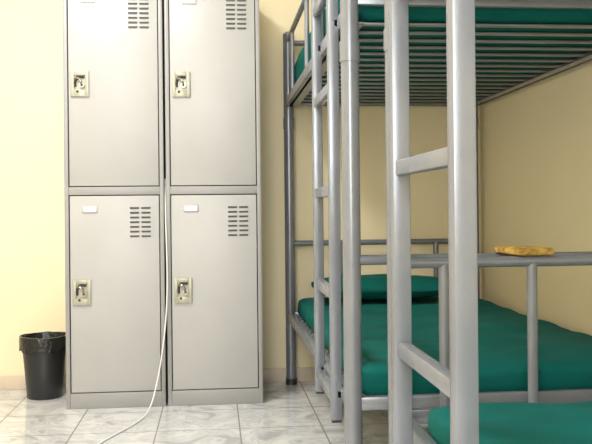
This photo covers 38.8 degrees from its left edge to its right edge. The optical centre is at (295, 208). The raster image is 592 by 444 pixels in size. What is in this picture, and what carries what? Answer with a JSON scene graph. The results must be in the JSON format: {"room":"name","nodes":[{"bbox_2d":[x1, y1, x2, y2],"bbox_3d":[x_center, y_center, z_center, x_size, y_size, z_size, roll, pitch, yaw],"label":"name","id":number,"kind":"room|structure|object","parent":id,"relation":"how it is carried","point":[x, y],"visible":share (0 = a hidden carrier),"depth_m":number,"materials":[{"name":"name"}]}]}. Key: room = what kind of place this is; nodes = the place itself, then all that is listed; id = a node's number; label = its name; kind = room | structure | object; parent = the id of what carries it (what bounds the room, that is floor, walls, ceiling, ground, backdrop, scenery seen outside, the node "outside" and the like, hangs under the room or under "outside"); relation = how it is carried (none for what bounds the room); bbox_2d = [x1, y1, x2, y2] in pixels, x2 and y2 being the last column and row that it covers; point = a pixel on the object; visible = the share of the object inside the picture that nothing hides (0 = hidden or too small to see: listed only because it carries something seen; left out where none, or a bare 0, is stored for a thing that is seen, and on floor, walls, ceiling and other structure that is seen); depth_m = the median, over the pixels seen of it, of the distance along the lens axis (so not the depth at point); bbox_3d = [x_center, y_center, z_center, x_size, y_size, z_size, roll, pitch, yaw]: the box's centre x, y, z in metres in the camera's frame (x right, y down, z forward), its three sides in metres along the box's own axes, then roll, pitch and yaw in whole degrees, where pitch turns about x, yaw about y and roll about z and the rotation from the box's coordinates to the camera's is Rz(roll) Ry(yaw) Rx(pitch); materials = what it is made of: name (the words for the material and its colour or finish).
{"room":"dormitory","nodes":[
{"label":"dormitory","id":0,"kind":"room"},
{"bbox_2d":[0,381,429,443],"bbox_3d":[-0.317,0.931,1.460,3.330,0.100,5.770,-1,0,-6],"label":"floor","id":1,"kind":"structure","parent":0,"point":[287,414],"depth_m":3.47,"materials":[{"name":"tile"}]},
{"bbox_2d":[19,331,65,399],"bbox_3d":[-1.192,0.742,3.983,0.230,0.295,0.230,-1,0,-6],"label":"waste bin","id":2,"kind":"object","parent":1,"relation":"on","point":[44,353],"visible":0.92,"depth_m":3.90,"materials":[{"name":"plastic"}]},
{"bbox_2d":[62,0,167,408],"bbox_3d":[-0.829,-0.070,3.953,0.436,1.912,0.472,-1,0,-6],"label":"locker","id":3,"kind":"object","parent":1,"relation":"on","point":[114,50],"visible":0.95,"depth_m":3.74,"materials":[{"name":"metal"}]},
{"bbox_2d":[98,179,167,443],"bbox_3d":[-0.722,0.374,3.164,0.045,1.020,1.290,-1,0,12],"label":"power cable","id":4,"kind":"object","parent":1,"relation":"on","point":[164,179],"visible":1,"depth_m":3.73,"materials":[{"name":"white plastic"}]},
{"bbox_2d":[164,0,262,405],"bbox_3d":[-0.390,-0.074,3.995,0.426,1.912,0.472,-1,0,-6],"label":"locker","id":5,"kind":"object","parent":1,"relation":"on","point":[213,134],"visible":1,"depth_m":3.79,"materials":[{"name":"metal"}]},
{"bbox_2d":[283,0,591,443],"bbox_3d":[0.522,-0.057,3.305,1.022,1.860,1.976,-1,0,-6],"label":"bunk bed","id":6,"kind":"object","parent":1,"relation":"on","point":[342,38],"visible":0.73,"depth_m":2.42,"materials":[{"name":"grey paint"}]},
{"bbox_2d":[295,0,591,101],"bbox_3d":[0.524,-0.649,3.306,0.929,0.231,1.862,-1,0,-6],"label":"mattress","id":7,"kind":"object","parent":6,"relation":"on","point":[365,14],"visible":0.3,"depth_m":2.63,"materials":[{"name":"teal fabric"}]},
{"bbox_2d":[298,297,591,395],"bbox_3d":[0.541,0.480,3.307,0.907,0.102,1.860,-1,0,-6],"label":"mattress","id":8,"kind":"object","parent":6,"relation":"on","point":[564,355],"visible":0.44,"depth_m":2.65,"materials":[{"name":"teal fabric"}]},
{"bbox_2d":[311,274,438,299],"bbox_3d":[0.404,0.373,4.032,0.630,0.112,0.350,-1,0,-6],"label":"pillow","id":9,"kind":"object","parent":8,"relation":"on","point":[373,286],"visible":0.43,"depth_m":3.89,"materials":[{"name":"teal fabric"}]},
{"bbox_2d":[494,246,553,255],"bbox_3d":[0.612,0.111,2.269,0.108,0.022,0.200,-1,0,-6],"label":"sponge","id":10,"kind":"object","parent":6,"relation":"on","point":[512,250],"visible":1,"depth_m":2.18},
{"bbox_2d":[383,0,591,443],"bbox_3d":[0.749,-0.059,1.238,0.987,1.860,1.976,-1,0,-6],"label":"bunk bed","id":11,"kind":"object","parent":1,"relation":"on","point":[456,373],"visible":0.88,"depth_m":1.76,"materials":[{"name":"grey paint"}]},
{"bbox_2d":[428,401,591,443],"bbox_3d":[0.791,0.483,1.161,0.838,0.091,1.700,-1,0,-6],"label":"mattress","id":12,"kind":"object","parent":11,"relation":"on","point":[499,422],"visible":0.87,"depth_m":1.78,"materials":[{"name":"teal fabric"}]},
{"bbox_2d":[0,0,481,375],"bbox_3d":[-0.603,-0.491,4.282,3.330,2.750,0.100,-1,0,-6],"label":"wall","id":13,"kind":"structure","parent":0,"point":[32,214],"depth_m":4.27,"materials":[{"name":"beige paint"}]},
{"bbox_2d":[0,367,343,389],"bbox_3d":[-0.590,0.849,4.226,3.118,0.070,0.012,-1,0,-6],"label":"baseboard","id":14,"kind":"structure","parent":13,"relation":"attached to","point":[7,382],"depth_m":4.26,"materials":[{"name":"tile"}]},
{"bbox_2d":[480,62,591,335],"bbox_3d":[1.276,-0.510,1.615,0.100,2.750,5.570,-1,0,-6],"label":"wall","id":15,"kind":"structure","parent":0,"point":[536,139],"depth_m":3.54,"materials":[{"name":"beige paint"}]}
]}

